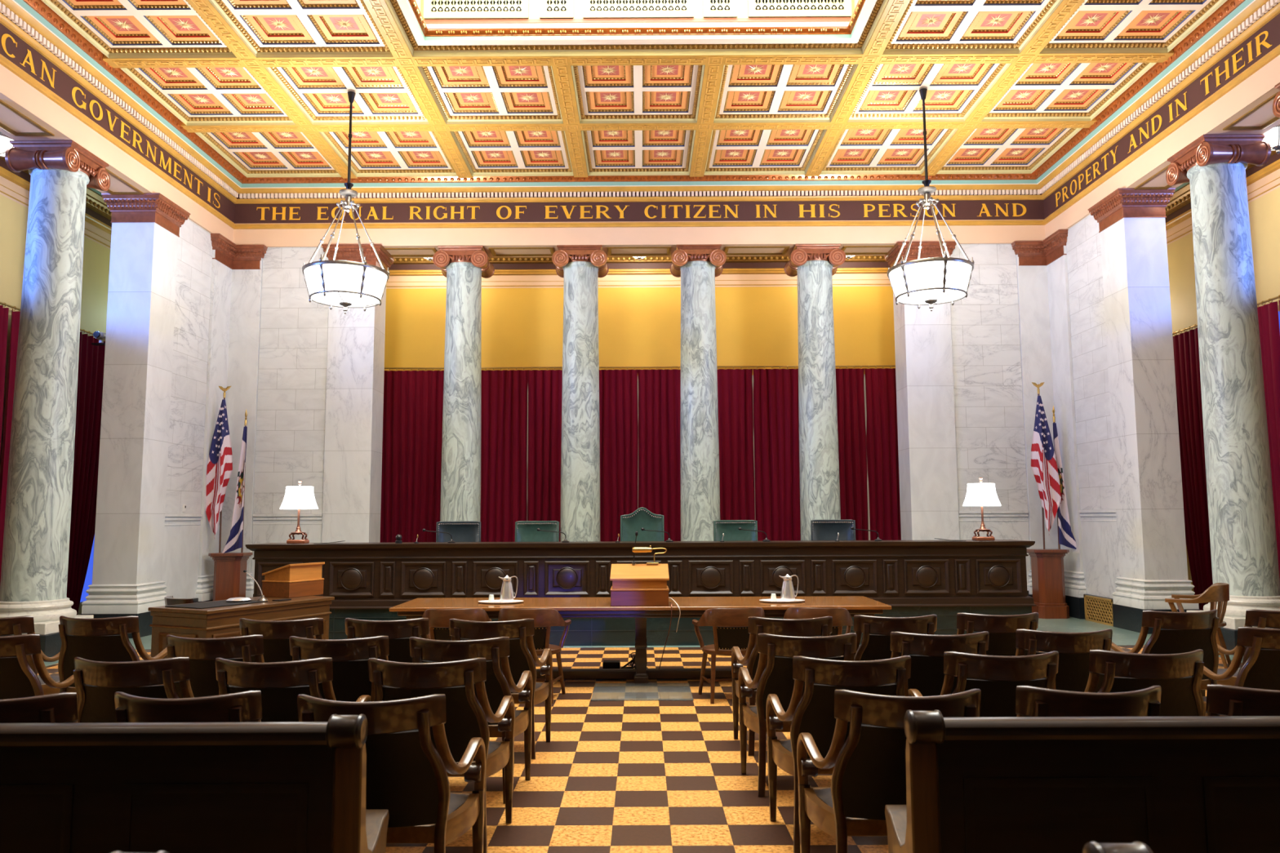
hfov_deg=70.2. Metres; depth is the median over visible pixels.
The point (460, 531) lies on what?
chair
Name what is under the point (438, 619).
chair
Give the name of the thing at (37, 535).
column
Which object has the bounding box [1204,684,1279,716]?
armchair
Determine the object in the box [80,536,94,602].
window
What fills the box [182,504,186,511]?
intercom
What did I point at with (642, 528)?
gooseneck microphone
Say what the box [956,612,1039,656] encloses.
armchair
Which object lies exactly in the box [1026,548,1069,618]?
flag stand
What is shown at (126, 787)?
pew
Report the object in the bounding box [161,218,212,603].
wall
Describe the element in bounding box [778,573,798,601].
water pitcher
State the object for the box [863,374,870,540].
window
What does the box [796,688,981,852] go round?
armchair
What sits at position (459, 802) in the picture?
seat cushion
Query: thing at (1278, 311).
window
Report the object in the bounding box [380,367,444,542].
curtain
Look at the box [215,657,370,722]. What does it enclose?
armchair
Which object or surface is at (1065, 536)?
state flag
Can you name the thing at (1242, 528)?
column
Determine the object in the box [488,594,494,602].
paper cup
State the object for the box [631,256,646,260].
bowl light
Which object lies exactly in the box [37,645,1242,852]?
floor
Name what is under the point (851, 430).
curtain
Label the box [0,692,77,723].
armchair
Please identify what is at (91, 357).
curtain
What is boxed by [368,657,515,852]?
armchair
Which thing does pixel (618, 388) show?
curtain
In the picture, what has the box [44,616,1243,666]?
trim
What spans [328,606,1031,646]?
platform
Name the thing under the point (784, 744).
seat cushion
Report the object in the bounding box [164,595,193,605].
book
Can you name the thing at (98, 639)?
armchair
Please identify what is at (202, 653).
armchair
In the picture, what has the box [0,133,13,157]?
bowl light
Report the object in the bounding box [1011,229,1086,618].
pilaster
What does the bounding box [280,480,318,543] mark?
table lamp
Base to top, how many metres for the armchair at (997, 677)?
0.941 m
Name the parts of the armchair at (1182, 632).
arm, leg, crest rail, panel, seat rail, leg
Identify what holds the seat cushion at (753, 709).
on the armchair at (775, 677)
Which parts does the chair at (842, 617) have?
crest rail, panel, arm post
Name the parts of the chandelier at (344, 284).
hanging rod, hanging rod, hanging rod, arm, arm, stem, arm, arm, hanging rod, hanging rod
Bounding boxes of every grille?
[423,0,528,18]
[539,0,573,18]
[582,0,693,17]
[702,0,737,17]
[747,0,851,17]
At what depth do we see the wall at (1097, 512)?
14.13 m
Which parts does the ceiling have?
bay panel, bay panel, bay panel, bay panel, bay panel, bay panel, bay panel, bay panel, bay panel, bay panel, bay panel, bay panel, bay panel, bay panel, bay panel, bay panel, bay panel, bay panel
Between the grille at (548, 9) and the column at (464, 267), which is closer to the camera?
the grille at (548, 9)
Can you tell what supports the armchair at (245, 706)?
on the floor
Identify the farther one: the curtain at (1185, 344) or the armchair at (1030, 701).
the curtain at (1185, 344)
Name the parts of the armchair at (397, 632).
leg, panel, crest rail, leg, arm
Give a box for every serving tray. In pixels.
[478,600,523,604]
[759,598,804,603]
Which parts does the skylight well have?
molding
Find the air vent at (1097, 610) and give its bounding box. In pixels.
[1084,595,1113,626]
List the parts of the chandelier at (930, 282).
hanging rod, hanging rod, arm, hanging rod, arm, stem, arm, arm, hanging rod, hanging rod, hanging rod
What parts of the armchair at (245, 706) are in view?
leg, leg, arm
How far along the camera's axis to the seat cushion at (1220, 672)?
6.91 m
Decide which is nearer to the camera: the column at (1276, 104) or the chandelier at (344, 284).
the column at (1276, 104)
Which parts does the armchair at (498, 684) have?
leg, crest rail, panel, seat rail, leg, arm, seat rail, leg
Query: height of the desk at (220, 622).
0.780 m
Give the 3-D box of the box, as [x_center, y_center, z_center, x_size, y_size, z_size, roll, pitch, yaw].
[-0.298,2.521,9.526,0.180,0.124,0.140,0,-6,0]
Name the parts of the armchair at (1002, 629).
arm, leg, crest rail, panel, leg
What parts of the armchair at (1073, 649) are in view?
arm, leg, crest rail, panel, leg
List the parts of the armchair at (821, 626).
leg, arm, seat rail, leg, panel, crest rail, leg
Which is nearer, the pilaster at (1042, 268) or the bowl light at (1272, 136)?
the bowl light at (1272, 136)
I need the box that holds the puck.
[226,597,251,602]
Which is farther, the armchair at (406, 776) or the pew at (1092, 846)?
the armchair at (406, 776)
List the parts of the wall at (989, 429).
dado rail, dado rail, dado rail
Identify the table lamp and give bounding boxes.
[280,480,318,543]
[962,477,1001,541]
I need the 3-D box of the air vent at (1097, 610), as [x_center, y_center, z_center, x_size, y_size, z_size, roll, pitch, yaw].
[6.957,2.784,13.772,0.035,0.390,0.870,0,-6,0]
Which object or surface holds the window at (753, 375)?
in the wall at (756, 326)
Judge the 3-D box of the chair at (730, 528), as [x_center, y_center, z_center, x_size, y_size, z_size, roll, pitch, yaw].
[1.354,1.861,12.626,0.698,1.118,0.704,0,-6,0]
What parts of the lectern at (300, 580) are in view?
ledge molding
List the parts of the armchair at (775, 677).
leg, arm, seat rail, leg, seat rail, panel, crest rail, leg, arm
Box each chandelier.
[302,91,390,314]
[887,88,974,311]
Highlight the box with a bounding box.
[602,660,620,668]
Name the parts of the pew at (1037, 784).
panel, panel, rail, panel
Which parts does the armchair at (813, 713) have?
leg, seat rail, arm, leg, seat rail, panel, crest rail, leg, arm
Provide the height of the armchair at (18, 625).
0.941 m
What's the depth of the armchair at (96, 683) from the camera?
4.48 m
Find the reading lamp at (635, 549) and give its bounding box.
[631,545,666,564]
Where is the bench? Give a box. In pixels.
[245,539,1036,608]
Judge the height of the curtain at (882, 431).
4.598 m
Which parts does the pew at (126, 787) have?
panel, rail, panel, panel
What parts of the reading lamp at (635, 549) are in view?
lamp shade, arm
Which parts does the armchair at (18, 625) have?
crest rail, leg, arm, seat rail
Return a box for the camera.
[395,534,402,543]
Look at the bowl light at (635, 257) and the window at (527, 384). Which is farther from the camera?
the window at (527, 384)
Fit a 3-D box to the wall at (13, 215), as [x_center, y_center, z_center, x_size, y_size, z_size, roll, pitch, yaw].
[-9.218,-1.101,7.466,0.200,7.000,21.800,0,-6,0]
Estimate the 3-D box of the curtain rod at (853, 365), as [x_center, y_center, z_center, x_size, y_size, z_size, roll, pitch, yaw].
[-0.002,-1.181,18.069,12.728,0.068,0.065,0,-6,0]
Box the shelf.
[91,342,105,345]
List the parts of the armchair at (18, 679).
panel, crest rail, leg, arm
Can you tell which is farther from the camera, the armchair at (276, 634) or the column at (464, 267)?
the column at (464, 267)
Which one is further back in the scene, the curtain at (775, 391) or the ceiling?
the curtain at (775, 391)
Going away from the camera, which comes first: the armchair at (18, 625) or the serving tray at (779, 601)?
the armchair at (18, 625)
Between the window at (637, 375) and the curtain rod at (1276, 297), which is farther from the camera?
the window at (637, 375)
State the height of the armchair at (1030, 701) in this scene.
0.941 m
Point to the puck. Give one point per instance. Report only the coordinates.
(233, 599)
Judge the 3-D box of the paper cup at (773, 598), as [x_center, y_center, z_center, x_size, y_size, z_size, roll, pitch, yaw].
[1.338,1.714,9.112,0.064,0.078,0.063,0,-6,0]
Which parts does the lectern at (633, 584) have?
ledge molding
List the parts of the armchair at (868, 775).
leg, seat rail, arm, seat rail, leg, seat rail, panel, crest rail, leg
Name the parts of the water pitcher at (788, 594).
lid, handle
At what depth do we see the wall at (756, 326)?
18.29 m
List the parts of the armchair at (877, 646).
arm, leg, panel, crest rail, leg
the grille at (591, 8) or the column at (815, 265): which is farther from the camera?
the column at (815, 265)
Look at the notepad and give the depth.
9.43 m
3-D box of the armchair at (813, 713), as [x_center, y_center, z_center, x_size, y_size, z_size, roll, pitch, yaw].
[1.051,1.616,4.629,0.736,0.941,0.655,0,-6,0]
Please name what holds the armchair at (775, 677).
on the floor
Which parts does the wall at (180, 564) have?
dado rail, dado rail, dado rail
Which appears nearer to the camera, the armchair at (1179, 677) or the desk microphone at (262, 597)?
the armchair at (1179, 677)
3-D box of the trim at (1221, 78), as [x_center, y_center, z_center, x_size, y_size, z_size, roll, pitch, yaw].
[-0.035,-4.715,6.806,15.440,1.422,19.400,0,-6,0]
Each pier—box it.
[80,192,190,638]
[321,244,395,542]
[884,241,959,540]
[1087,187,1199,634]
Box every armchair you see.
[0,615,77,698]
[0,634,74,699]
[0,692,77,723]
[57,615,167,697]
[73,657,194,723]
[114,690,262,723]
[166,634,264,698]
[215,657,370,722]
[239,617,324,662]
[288,635,389,702]
[297,693,485,852]
[344,617,429,662]
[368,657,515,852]
[408,636,533,804]
[448,618,552,759]
[731,616,832,755]
[737,632,857,797]
[766,655,911,852]
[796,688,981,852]
[842,614,937,661]
[890,631,988,696]
[908,651,1058,717]
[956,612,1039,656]
[1015,628,1112,693]
[1015,685,1161,717]
[1084,648,1205,716]
[1111,608,1219,689]
[1200,608,1279,697]
[1202,626,1279,716]
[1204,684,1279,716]
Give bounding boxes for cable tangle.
[620,652,647,668]
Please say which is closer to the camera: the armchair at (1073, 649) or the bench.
the armchair at (1073, 649)
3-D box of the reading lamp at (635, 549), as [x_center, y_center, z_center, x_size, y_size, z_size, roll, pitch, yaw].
[0.097,1.294,9.186,0.351,0.184,0.060,0,-6,0]
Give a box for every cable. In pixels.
[658,602,671,669]
[668,597,680,632]
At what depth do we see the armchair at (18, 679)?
5.46 m
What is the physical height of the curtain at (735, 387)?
4.598 m
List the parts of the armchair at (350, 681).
leg, panel, crest rail, leg, arm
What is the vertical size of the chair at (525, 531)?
1.118 m
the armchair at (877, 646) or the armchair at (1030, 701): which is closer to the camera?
the armchair at (1030, 701)
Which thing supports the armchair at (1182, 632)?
on the floor
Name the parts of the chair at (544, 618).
panel, crest rail, seat, leg, leg, arm post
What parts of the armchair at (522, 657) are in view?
leg, crest rail, panel, seat rail, leg, arm, seat rail, leg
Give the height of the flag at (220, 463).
2.725 m
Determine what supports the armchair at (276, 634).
on the floor
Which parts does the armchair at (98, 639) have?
leg, seat rail, panel, crest rail, leg, arm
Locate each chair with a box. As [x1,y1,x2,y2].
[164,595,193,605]
[422,608,492,640]
[435,520,480,542]
[497,608,571,703]
[515,520,559,542]
[620,506,664,541]
[692,607,764,703]
[713,520,757,541]
[782,607,853,636]
[810,519,855,540]
[1164,582,1231,668]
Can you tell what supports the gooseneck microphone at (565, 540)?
on the bench
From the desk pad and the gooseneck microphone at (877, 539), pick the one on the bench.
the gooseneck microphone at (877, 539)
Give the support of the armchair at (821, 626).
on the floor
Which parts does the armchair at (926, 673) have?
arm, leg, panel, crest rail, leg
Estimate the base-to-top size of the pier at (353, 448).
6.300 m
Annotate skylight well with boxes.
[385,0,888,56]
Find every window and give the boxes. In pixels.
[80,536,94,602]
[526,383,528,496]
[637,375,638,508]
[751,374,755,495]
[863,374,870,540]
[1278,311,1279,330]
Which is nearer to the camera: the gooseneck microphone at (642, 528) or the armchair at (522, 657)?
the armchair at (522, 657)
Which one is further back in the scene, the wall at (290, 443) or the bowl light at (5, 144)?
the wall at (290, 443)
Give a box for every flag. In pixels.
[204,386,232,553]
[222,409,247,553]
[1031,382,1061,549]
[1052,405,1076,549]
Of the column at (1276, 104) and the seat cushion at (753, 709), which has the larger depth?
the column at (1276, 104)
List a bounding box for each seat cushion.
[37,675,59,684]
[448,793,468,814]
[488,741,501,754]
[513,682,542,693]
[515,710,520,717]
[749,706,757,714]
[779,739,791,752]
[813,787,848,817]
[1217,667,1240,676]
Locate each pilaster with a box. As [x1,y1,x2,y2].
[195,233,267,602]
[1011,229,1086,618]
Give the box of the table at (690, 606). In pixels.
[389,595,891,683]
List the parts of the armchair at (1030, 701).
arm, leg, leg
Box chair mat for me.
[591,683,693,701]
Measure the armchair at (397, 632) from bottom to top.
0.941 m
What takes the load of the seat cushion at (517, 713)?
on the armchair at (498, 684)
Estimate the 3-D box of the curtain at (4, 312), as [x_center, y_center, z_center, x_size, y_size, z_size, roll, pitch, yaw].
[-8.919,0.308,10.439,0.161,4.548,4.400,0,-6,0]
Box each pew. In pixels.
[0,714,389,852]
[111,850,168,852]
[884,709,1279,852]
[1082,841,1152,852]
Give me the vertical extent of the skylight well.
2.448 m
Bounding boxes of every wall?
[0,194,110,615]
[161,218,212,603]
[250,247,328,596]
[384,286,895,375]
[950,244,1031,595]
[1066,214,1119,599]
[1166,186,1279,610]
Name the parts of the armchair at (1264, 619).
leg, seat rail, arm, leg, crest rail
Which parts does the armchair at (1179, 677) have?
arm, leg, crest rail, panel, leg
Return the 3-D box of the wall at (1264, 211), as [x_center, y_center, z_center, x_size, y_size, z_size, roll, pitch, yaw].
[9.182,-1.185,7.438,0.200,7.000,21.800,0,-6,0]
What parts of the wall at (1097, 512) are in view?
dado rail, dado rail, dado rail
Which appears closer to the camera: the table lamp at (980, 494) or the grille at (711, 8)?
the grille at (711, 8)
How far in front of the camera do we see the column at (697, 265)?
15.55 m
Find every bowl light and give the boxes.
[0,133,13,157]
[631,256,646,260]
[845,255,855,259]
[1262,124,1279,154]
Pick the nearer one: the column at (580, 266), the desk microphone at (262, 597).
the desk microphone at (262, 597)
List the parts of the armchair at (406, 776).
leg, crest rail, panel, seat rail, leg, arm, seat rail, seat rail, leg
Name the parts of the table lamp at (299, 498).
stem, lamp shade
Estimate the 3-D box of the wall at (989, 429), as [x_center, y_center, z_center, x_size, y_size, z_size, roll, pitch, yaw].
[5.910,0.008,15.652,1.170,6.300,0.630,0,-6,0]
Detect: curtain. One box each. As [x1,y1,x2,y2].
[0,302,8,450]
[0,306,105,615]
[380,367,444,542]
[480,366,528,542]
[527,366,562,542]
[599,366,638,541]
[637,365,680,541]
[716,365,755,519]
[753,365,800,541]
[835,364,868,540]
[864,365,901,540]
[1173,298,1279,610]
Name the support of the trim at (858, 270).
attached to the wall at (756, 326)
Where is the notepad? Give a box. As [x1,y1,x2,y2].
[272,598,291,601]
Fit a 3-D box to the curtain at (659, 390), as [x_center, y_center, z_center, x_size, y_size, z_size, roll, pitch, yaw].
[0.554,1.087,17.846,1.187,4.598,0.144,0,-6,0]
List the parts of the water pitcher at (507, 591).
lid, handle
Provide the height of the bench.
0.820 m
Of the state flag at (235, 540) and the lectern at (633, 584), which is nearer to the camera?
the lectern at (633, 584)
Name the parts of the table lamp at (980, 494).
lamp shade, stem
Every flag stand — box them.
[208,552,253,600]
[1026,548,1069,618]
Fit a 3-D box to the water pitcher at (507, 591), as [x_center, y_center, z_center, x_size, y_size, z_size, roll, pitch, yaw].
[-1.334,1.639,9.190,0.163,0.268,0.146,4,-7,-38]
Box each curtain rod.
[0,302,93,334]
[384,364,895,368]
[1172,295,1279,335]
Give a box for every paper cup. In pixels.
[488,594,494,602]
[770,593,777,601]
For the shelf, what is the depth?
13.10 m
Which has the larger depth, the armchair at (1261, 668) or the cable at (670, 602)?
the cable at (670, 602)
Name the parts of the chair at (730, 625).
arm post, leg, leg, seat, crest rail, panel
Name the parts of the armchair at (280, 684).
leg, panel, crest rail, leg, arm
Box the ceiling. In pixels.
[41,0,1226,178]
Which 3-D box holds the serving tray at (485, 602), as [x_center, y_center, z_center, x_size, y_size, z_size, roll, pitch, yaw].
[-1.402,1.770,9.172,0.460,0.018,0.322,0,-6,0]
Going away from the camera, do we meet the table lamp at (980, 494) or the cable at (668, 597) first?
the cable at (668, 597)
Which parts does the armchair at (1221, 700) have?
arm, leg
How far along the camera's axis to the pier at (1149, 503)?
12.98 m
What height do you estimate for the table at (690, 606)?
0.770 m
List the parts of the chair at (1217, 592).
arm post, arm post, crest rail, leg, seat, leg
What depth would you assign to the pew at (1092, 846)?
1.76 m
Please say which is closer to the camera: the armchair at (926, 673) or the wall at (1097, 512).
the armchair at (926, 673)
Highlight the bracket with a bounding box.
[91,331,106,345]
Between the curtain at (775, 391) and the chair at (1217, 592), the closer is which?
the chair at (1217, 592)
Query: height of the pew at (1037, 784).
0.984 m
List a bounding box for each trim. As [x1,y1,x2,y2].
[0,0,1279,257]
[0,132,1279,288]
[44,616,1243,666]
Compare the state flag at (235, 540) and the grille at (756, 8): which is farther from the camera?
the state flag at (235, 540)
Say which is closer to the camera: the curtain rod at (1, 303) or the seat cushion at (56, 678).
the seat cushion at (56, 678)
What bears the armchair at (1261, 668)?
on the floor
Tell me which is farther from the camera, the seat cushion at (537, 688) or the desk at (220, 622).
the desk at (220, 622)
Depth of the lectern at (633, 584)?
8.80 m
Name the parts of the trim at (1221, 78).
soffit panel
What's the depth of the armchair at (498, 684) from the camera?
5.25 m
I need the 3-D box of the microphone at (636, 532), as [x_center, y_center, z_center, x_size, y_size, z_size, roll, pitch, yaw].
[-0.052,1.225,9.194,0.064,0.325,0.038,0,-6,0]
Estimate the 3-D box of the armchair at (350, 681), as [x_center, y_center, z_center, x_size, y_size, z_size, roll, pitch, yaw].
[-1.768,1.714,5.479,0.736,0.941,0.655,0,-6,0]
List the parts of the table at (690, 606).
leg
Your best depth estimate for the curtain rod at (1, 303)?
13.01 m
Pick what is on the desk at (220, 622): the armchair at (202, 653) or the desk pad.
the desk pad
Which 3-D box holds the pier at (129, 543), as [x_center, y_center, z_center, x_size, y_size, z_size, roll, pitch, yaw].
[-7.315,-0.179,13.219,0.844,6.300,0.904,0,-6,0]
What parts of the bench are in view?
square panel, narrow panel, square panel, narrow panel, square panel, narrow panel, square panel, narrow panel, square panel, narrow panel, square panel, narrow panel, molding, square panel, narrow panel, square panel, narrow panel, square panel, narrow panel, square panel, narrow panel, square panel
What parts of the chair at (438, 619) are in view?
panel, crest rail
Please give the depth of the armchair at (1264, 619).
6.61 m
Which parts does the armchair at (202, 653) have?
leg, panel, crest rail, leg, arm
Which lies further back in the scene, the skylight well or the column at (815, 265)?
the column at (815, 265)
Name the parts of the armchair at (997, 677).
arm, leg, crest rail, panel, leg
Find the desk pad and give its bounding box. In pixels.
[164,600,267,608]
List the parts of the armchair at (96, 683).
leg, panel, crest rail, leg, arm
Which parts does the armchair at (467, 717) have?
arm, leg, crest rail, panel, seat rail, leg, arm, seat rail, leg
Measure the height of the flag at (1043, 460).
2.725 m
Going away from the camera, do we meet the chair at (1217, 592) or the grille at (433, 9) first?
the chair at (1217, 592)
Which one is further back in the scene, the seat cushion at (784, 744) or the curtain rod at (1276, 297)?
the curtain rod at (1276, 297)
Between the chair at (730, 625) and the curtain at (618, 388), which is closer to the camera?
the chair at (730, 625)
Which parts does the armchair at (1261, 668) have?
arm, leg, crest rail, panel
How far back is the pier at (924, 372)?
15.41 m
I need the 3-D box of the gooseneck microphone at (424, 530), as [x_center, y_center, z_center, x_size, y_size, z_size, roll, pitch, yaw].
[-2.641,1.437,11.961,0.424,0.190,0.099,0,-6,-4]
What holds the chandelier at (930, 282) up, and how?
hanging from the ceiling
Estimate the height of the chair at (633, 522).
1.308 m
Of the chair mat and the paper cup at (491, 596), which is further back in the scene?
the paper cup at (491, 596)
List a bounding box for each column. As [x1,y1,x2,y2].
[0,140,110,657]
[432,245,494,523]
[551,244,608,542]
[670,244,726,541]
[783,244,845,540]
[1165,133,1279,655]
[1272,82,1279,117]
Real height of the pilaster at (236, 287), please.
6.300 m
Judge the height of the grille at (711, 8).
0.775 m
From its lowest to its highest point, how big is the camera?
0.117 m
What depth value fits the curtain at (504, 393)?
17.90 m
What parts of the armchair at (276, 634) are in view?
leg, panel, crest rail, leg, arm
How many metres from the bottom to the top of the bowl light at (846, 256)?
0.510 m
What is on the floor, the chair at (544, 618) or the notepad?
the chair at (544, 618)
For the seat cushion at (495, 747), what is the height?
0.066 m
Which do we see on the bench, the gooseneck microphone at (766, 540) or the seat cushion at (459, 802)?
the gooseneck microphone at (766, 540)
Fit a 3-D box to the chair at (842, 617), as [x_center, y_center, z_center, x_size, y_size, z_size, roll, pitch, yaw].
[1.613,2.036,8.233,0.630,0.824,0.537,-1,-6,11]
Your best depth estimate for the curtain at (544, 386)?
17.91 m
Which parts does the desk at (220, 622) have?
panel, panel, molding, panel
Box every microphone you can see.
[243,569,268,600]
[422,528,455,542]
[537,528,568,542]
[631,531,637,564]
[640,527,673,542]
[738,527,770,542]
[850,526,882,541]
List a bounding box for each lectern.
[262,562,324,598]
[609,564,669,606]
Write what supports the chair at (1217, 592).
on the floor
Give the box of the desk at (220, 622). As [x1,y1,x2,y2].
[147,595,334,658]
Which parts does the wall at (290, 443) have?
dado rail, dado rail, dado rail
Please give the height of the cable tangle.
0.218 m
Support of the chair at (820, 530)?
on the platform
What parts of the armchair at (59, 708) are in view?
leg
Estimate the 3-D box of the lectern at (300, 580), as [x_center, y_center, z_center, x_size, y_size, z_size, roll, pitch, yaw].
[-3.831,1.688,10.061,0.408,0.359,0.512,-3,-6,25]
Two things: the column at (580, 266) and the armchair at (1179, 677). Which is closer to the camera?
the armchair at (1179, 677)
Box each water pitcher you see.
[498,575,518,602]
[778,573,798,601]

